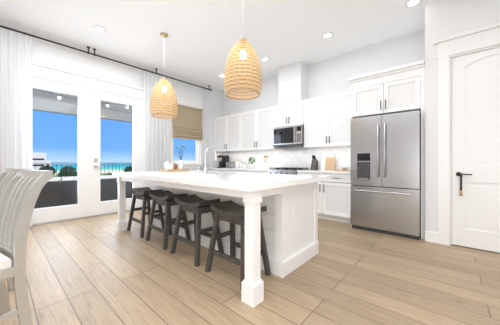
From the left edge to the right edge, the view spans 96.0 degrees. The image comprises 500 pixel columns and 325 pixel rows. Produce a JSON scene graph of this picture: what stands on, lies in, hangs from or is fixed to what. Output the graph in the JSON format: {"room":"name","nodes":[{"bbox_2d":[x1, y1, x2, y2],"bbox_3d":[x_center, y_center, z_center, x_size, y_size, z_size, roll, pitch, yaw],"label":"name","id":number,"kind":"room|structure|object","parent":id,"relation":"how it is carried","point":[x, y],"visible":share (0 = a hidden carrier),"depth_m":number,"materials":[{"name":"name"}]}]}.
{"room":"kitchen","nodes":[
{"label":"kitchen","id":0,"kind":"room"},
{"bbox_2d":[0,23,222,170],"bbox_3d":[-3.794,-0.560,3.824,0.150,3.280,9.000,0,0,41],"label":"wall","id":1,"kind":"structure","parent":0,"point":[51,53],"depth_m":4.73,"materials":[{"name":"white paint"}]},
{"bbox_2d":[32,61,143,225],"bbox_3d":[-3.196,-0.315,4.470,0.210,2.790,2.340,0,0,41],"label":"french door","id":2,"kind":"structure","parent":1,"relation":"attached to","point":[90,91],"depth_m":4.43,"materials":[{"name":"white paint"}]},
{"bbox_2d":[171,96,203,168],"bbox_3d":[-1.740,-0.775,6.099,0.210,1.870,1.170,0,0,41],"label":"window","id":3,"kind":"structure","parent":1,"relation":"in","point":[198,163],"depth_m":6.18,"materials":[{"name":"white paint"}]},
{"bbox_2d":[172,103,202,139],"bbox_3d":[-1.645,-1.057,6.015,0.054,0.875,0.910,0,0,41],"label":"roman shade","id":4,"kind":"object","parent":3,"relation":"attached to","point":[187,122],"visible":0.9,"depth_m":6.00,"materials":[{"name":"fabric"}]},
{"bbox_2d":[0,0,431,91],"bbox_3d":[-0.554,-2.260,0.958,8.800,0.120,9.000,0,0,41],"label":"ceiling","id":5,"kind":"structure","parent":0,"point":[198,43],"depth_m":3.67,"materials":[{"name":"white paint"}]},
{"bbox_2d":[93,25,105,31],"bbox_3d":[-2.472,-2.194,3.696,0.174,0.008,0.174,0,0,33],"label":"recessed light","id":6,"kind":"object","parent":5,"relation":"in","point":[98,28],"depth_m":3.69,"materials":[{"name":"white paint"}]},
{"bbox_2d":[0,25,211,226],"bbox_3d":[-2.732,-0.567,4.677,0.072,3.264,4.885,0,0,41],"label":"curtains","id":7,"kind":"object","parent":5,"relation":"hanging from","point":[15,100],"visible":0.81,"depth_m":3.64,"materials":[{"name":"white fabric"}]},
{"bbox_2d":[150,32,177,118],"bbox_3d":[-1.476,-1.492,3.870,0.450,1.413,0.450,0,0,41],"label":"pendant light","id":8,"kind":"object","parent":5,"relation":"hanging from","point":[163,81],"visible":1,"depth_m":3.76,"materials":[{"name":"wicker"}]},
{"bbox_2d":[224,37,261,99],"bbox_3d":[-0.083,-1.492,2.637,0.450,1.413,0.450,0,0,41],"label":"pendant light","id":9,"kind":"object","parent":5,"relation":"hanging from","point":[243,70],"visible":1,"depth_m":2.50,"materials":[{"name":"wicker"}]},
{"bbox_2d":[322,32,332,37],"bbox_3d":[1.342,-2.194,3.886,0.174,0.008,0.174,0,0,-3],"label":"recessed light","id":10,"kind":"object","parent":5,"relation":"in","point":[327,35],"depth_m":3.89,"materials":[{"name":"white paint"}]},
{"bbox_2d":[405,0,420,6],"bbox_3d":[2.241,-2.194,3.091,0.174,0.008,0.174,0,0,33],"label":"recessed light","id":11,"kind":"object","parent":5,"relation":"in","point":[410,3],"depth_m":3.10,"materials":[{"name":"white paint"}]},
{"bbox_2d":[0,209,499,324],"bbox_3d":[-0.554,1.140,0.958,8.800,0.120,9.000,0,0,41],"label":"floor","id":12,"kind":"structure","parent":0,"point":[98,270],"depth_m":2.02,"materials":[{"name":"brown wood"}]},
{"bbox_2d":[0,168,31,289],"bbox_3d":[-2.299,0.569,1.877,0.470,1.028,0.578,0,0,28],"label":"dining chair","id":13,"kind":"object","parent":12,"relation":"on","point":[7,175],"visible":0.29,"depth_m":2.08,"materials":[{"name":"white wood"}]},
{"bbox_2d":[0,170,52,324],"bbox_3d":[-1.664,0.569,1.369,0.470,1.028,0.577,0,0,29],"label":"dining chair","id":14,"kind":"object","parent":12,"relation":"on","point":[20,194],"visible":1,"depth_m":1.43,"materials":[{"name":"white wood"}]},
{"bbox_2d":[127,187,163,237],"bbox_3d":[-1.627,0.747,3.533,0.532,0.667,0.384,0,0,41],"label":"stool","id":15,"kind":"object","parent":12,"relation":"on","point":[142,193],"visible":0.75,"depth_m":3.47,"materials":[{"name":"brown wood"}]},
{"bbox_2d":[146,190,190,249],"bbox_3d":[-1.125,0.747,3.089,0.532,0.667,0.384,0,0,41],"label":"stool","id":16,"kind":"object","parent":12,"relation":"on","point":[166,198],"visible":0.85,"depth_m":3.03,"materials":[{"name":"brown wood"}]},
{"bbox_2d":[170,194,223,266],"bbox_3d":[-0.624,0.747,2.645,0.532,0.667,0.384,0,0,41],"label":"stool","id":17,"kind":"object","parent":12,"relation":"on","point":[196,205],"visible":0.92,"depth_m":2.58,"materials":[{"name":"brown wood"}]},
{"bbox_2d":[209,168,220,171],"bbox_3d":[-0.648,0.640,6.424,1.107,0.880,0.628,0,0,41],"label":"base cabinet","id":18,"kind":"object","parent":12,"relation":"on","point":[210,169],"depth_m":6.26,"materials":[{"name":"white paint"}]},
{"bbox_2d":[221,168,266,171],"bbox_3d":[-0.239,0.180,6.052,2.214,0.040,0.639,0,0,41],"label":"countertop","id":19,"kind":"structure","parent":18,"relation":"on","point":[222,169],"depth_m":5.71,"materials":[{"name":"white stone"}]},
{"bbox_2d":[217,155,228,167],"bbox_3d":[-0.810,-0.025,6.691,0.200,0.370,0.310,0,0,41],"label":"coffee maker","id":20,"kind":"object","parent":19,"relation":"on","point":[225,159],"visible":0.94,"depth_m":6.64,"materials":[{"name":"grey plastic"}]},
{"bbox_2d":[226,162,234,167],"bbox_3d":[-0.566,0.070,6.499,0.180,0.178,0.215,0,0,41],"label":"toaster","id":21,"kind":"object","parent":19,"relation":"on","point":[230,164],"visible":0.98,"depth_m":6.44,"materials":[{"name":"silver metal"}]},
{"bbox_2d":[235,160,245,167],"bbox_3d":[-0.261,0.050,6.266,0.361,0.220,0.113,0,0,41],"label":"canisters","id":22,"kind":"object","parent":19,"relation":"on","point":[240,164],"visible":1,"depth_m":6.23,"materials":[{"name":"white ceramic"}]},
{"bbox_2d":[248,157,254,168],"bbox_3d":[0.051,0.006,5.968,0.203,0.306,0.225,0,0,41],"label":"potted plant","id":23,"kind":"object","parent":19,"relation":"on","point":[251,166],"visible":1,"depth_m":5.93,"materials":[{"name":"white ceramic"}]},
{"bbox_2d":[264,155,268,168],"bbox_3d":[0.415,-0.011,5.670,0.135,0.340,0.134,0,0,41],"label":"utensil crock","id":24,"kind":"object","parent":19,"relation":"on","point":[266,165],"visible":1,"depth_m":5.64,"materials":[{"name":"white ceramic"}]},
{"bbox_2d":[116,178,318,307],"bbox_3d":[-0.623,0.645,3.114,2.884,0.870,1.304,0,0,41],"label":"kitchen island","id":25,"kind":"object","parent":12,"relation":"on","point":[289,216],"depth_m":2.27,"materials":[{"name":"white paint"}]},
{"bbox_2d":[112,170,327,189],"bbox_3d":[-0.623,0.185,3.114,2.920,0.050,1.400,0,0,41],"label":"island countertop","id":26,"kind":"structure","parent":25,"relation":"on","point":[222,180],"depth_m":2.31,"materials":[{"name":"white stone"}]},
{"bbox_2d":[159,146,188,171],"bbox_3d":[-1.377,-0.075,4.103,0.300,0.470,0.420,0,0,41],"label":"tray","id":27,"kind":"object","parent":26,"relation":"on","point":[169,167],"visible":1,"depth_m":4.06,"materials":[{"name":"white ceramic"}]},
{"bbox_2d":[203,148,216,173],"bbox_3d":[-0.555,-0.028,3.238,0.093,0.376,0.240,0,0,41],"label":"faucet","id":28,"kind":"object","parent":26,"relation":"on","point":[206,168],"visible":1,"depth_m":3.17,"materials":[{"name":"silver metal"}]},
{"bbox_2d":[205,200,270,289],"bbox_3d":[-0.122,0.747,2.201,0.532,0.667,0.384,0,0,41],"label":"stool","id":29,"kind":"object","parent":12,"relation":"on","point":[231,212],"visible":0.83,"depth_m":2.16,"materials":[{"name":"brown wood"}]},
{"bbox_2d":[267,167,309,174],"bbox_3d":[0.855,0.599,5.041,0.746,0.962,0.693,0,0,41],"label":"range","id":30,"kind":"object","parent":12,"relation":"on","point":[285,170],"visible":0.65,"depth_m":4.83,"materials":[{"name":"grey metal"}]},
{"bbox_2d":[297,172,349,222],"bbox_3d":[1.570,0.640,4.461,1.076,0.880,0.628,0,0,41],"label":"base cabinet","id":31,"kind":"object","parent":12,"relation":"on","point":[334,197],"depth_m":4.10,"materials":[{"name":"white paint"}]},
{"bbox_2d":[301,170,349,175],"bbox_3d":[1.566,0.180,4.456,1.076,0.040,0.639,0,0,41],"label":"countertop","id":32,"kind":"structure","parent":31,"relation":"on","point":[342,173],"depth_m":4.26,"materials":[{"name":"white stone"}]},
{"bbox_2d":[310,155,317,169],"bbox_3d":[1.395,0.002,4.881,0.100,0.315,0.160,0,0,41],"label":"knife block","id":33,"kind":"object","parent":32,"relation":"on","point":[314,164],"visible":0.98,"depth_m":4.85,"materials":[{"name":"black wood"}]},
{"bbox_2d":[321,153,334,169],"bbox_3d":[1.642,-0.021,4.723,0.300,0.360,0.120,0,0,41],"label":"cutting boards","id":34,"kind":"object","parent":32,"relation":"on","point":[328,161],"visible":0.93,"depth_m":4.71,"materials":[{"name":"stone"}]},
{"bbox_2d":[334,167,349,170],"bbox_3d":[1.807,0.124,4.276,0.320,0.070,0.240,0,0,41],"label":"wood tray","id":35,"kind":"object","parent":32,"relation":"on","point":[344,168],"visible":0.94,"depth_m":4.22,"materials":[{"name":"brown wood"}]},
{"bbox_2d":[350,109,420,239],"bbox_3d":[2.240,0.172,3.678,0.908,1.815,0.862,0,0,41],"label":"fridge","id":36,"kind":"object","parent":12,"relation":"on","point":[385,173],"visible":0.98,"depth_m":3.35,"materials":[{"name":"grey metal"}]},
{"bbox_2d":[347,60,424,239],"bbox_3d":[2.278,-0.170,3.738,1.034,2.500,0.778,0,0,41],"label":"tall cabinet","id":37,"kind":"object","parent":12,"relation":"on","point":[397,89],"visible":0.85,"depth_m":3.38,"materials":[{"name":"white paint"}]},
{"bbox_2d":[223,29,424,168],"bbox_3d":[2.434,-0.560,4.222,8.650,3.280,0.150,0,0,41],"label":"wall","id":38,"kind":"structure","parent":0,"point":[329,76],"depth_m":4.60,"materials":[{"name":"white paint"}]},
{"bbox_2d":[214,112,241,151],"bbox_3d":[-0.556,-0.829,6.529,1.107,1.018,0.350,0,0,41],"label":"upper cabinet","id":39,"kind":"object","parent":38,"relation":"attached to","point":[228,128],"depth_m":6.36,"materials":[{"name":"white paint"}]},
{"bbox_2d":[242,106,273,149],"bbox_3d":[0.274,-0.829,5.794,1.110,1.018,0.350,0,0,41],"label":"upper cabinet","id":40,"kind":"object","parent":38,"relation":"attached to","point":[257,125],"depth_m":5.63,"materials":[{"name":"white paint"}]},
{"bbox_2d":[222,147,349,169],"bbox_3d":[0.663,-0.080,5.683,4.058,0.479,0.008,0,0,41],"label":"tile backsplash","id":41,"kind":"structure","parent":38,"relation":"attached to","point":[297,158],"depth_m":5.39,"materials":[{"name":"tile"}]},
{"bbox_2d":[274,100,301,149],"bbox_3d":[0.973,-0.829,5.175,0.758,1.018,0.350,0,0,41],"label":"upper cabinet","id":42,"kind":"object","parent":38,"relation":"attached to","point":[287,114],"depth_m":5.05,"materials":[{"name":"white paint"}]},
{"bbox_2d":[273,124,303,146],"bbox_3d":[0.938,-0.588,5.135,0.748,0.435,0.462,0,0,41],"label":"microwave","id":43,"kind":"object","parent":42,"relation":"attached to","point":[289,136],"visible":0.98,"depth_m":4.96,"materials":[{"name":"grey metal"}]},
{"bbox_2d":[278,61,307,104],"bbox_3d":[0.986,-1.778,5.189,0.580,0.843,0.319,0,0,41],"label":"range hood","id":44,"kind":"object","parent":38,"relation":"attached to","point":[293,82],"depth_m":5.04,"materials":[{"name":"white paint"}]},
{"bbox_2d":[302,90,350,147],"bbox_3d":[1.661,-0.829,4.567,1.079,1.018,0.350,0,0,41],"label":"upper cabinet","id":45,"kind":"object","parent":38,"relation":"attached to","point":[324,120],"depth_m":4.45,"materials":[{"name":"white paint"}]},
{"bbox_2d":[425,0,499,232],"bbox_3d":[3.964,-0.560,2.254,3.450,3.280,0.770,0,0,41],"label":"wall","id":46,"kind":"structure","parent":0,"point":[444,18],"depth_m":3.03,"materials":[{"name":"white paint"}]},
{"bbox_2d":[425,231,437,242],"bbox_3d":[-0.760,1.010,0.726,8.500,0.140,8.080,0,0,41],"label":"baseboard","id":47,"kind":"structure","parent":46,"relation":"attached to","point":[430,236],"depth_m":3.05,"materials":[{"name":"white paint"}]},
{"bbox_2d":[433,21,499,252],"bbox_3d":[2.931,-0.280,2.701,1.130,2.720,0.170,0,0,41],"label":"door","id":48,"kind":"structure","parent":46,"relation":"attached to","point":[468,138],"depth_m":2.83,"materials":[{"name":"white paint"}]},
{"label":"outside","id":49,"kind":"structure","parent":0,"visible":0},
{"bbox_2d":[32,87,131,122],"bbox_3d":[-3.936,-1.630,6.153,3.150,0.380,12.000,0,0,41],"label":"ceiling","id":50,"kind":"structure","parent":49,"point":[41,101],"depth_m":6.45,"materials":[{"name":"white paint"}]},
{"bbox_2d":[32,88,128,107],"bbox_3d":[-3.511,-1.563,6.444,0.056,0.162,8.056,0,0,41],"label":"bulbs","id":51,"kind":"object","parent":50,"relation":"hanging from","point":[107,105],"depth_m":6.05,"materials":[{"name":"white glass"}]},
{"bbox_2d":[32,110,195,176],"bbox_3d":[-56.396,-10.920,49.895,0.001,40.000,220.000,0,0,41],"label":"sky","id":52,"kind":"structure","parent":49,"point":[53,126],"depth_m":60.56,"materials":[{"name":"blue"}]},
{"bbox_3d":[-3.936,1.140,6.153,3.150,0.119,12.000,0,0,41],"label":"floor","id":53,"kind":"structure","parent":49,"visible":0},
{"bbox_2d":[32,163,131,176],"bbox_3d":[-5.003,0.542,7.097,0.100,1.075,12.100,0,0,41],"label":"railing","id":54,"kind":"object","parent":53,"relation":"on","point":[77,163],"depth_m":6.63,"materials":[{"name":"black metal"}]},
{"bbox_2d":[34,175,131,208],"bbox_3d":[-3.818,0.690,4.981,0.880,0.780,2.200,0,0,41],"label":"outdoor sofa","id":55,"kind":"object","parent":53,"relation":"on","point":[71,184],"depth_m":4.54,"materials":[{"name":"fabric"}]},
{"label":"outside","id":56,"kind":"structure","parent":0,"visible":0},
{"bbox_2d":[32,152,131,176],"bbox_3d":[-31.203,3.730,41.262,19.178,10.700,29.814,0,0,41],"label":"buildings","id":57,"kind":"structure","parent":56,"point":[42,157],"depth_m":36.36,"materials":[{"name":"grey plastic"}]}
]}

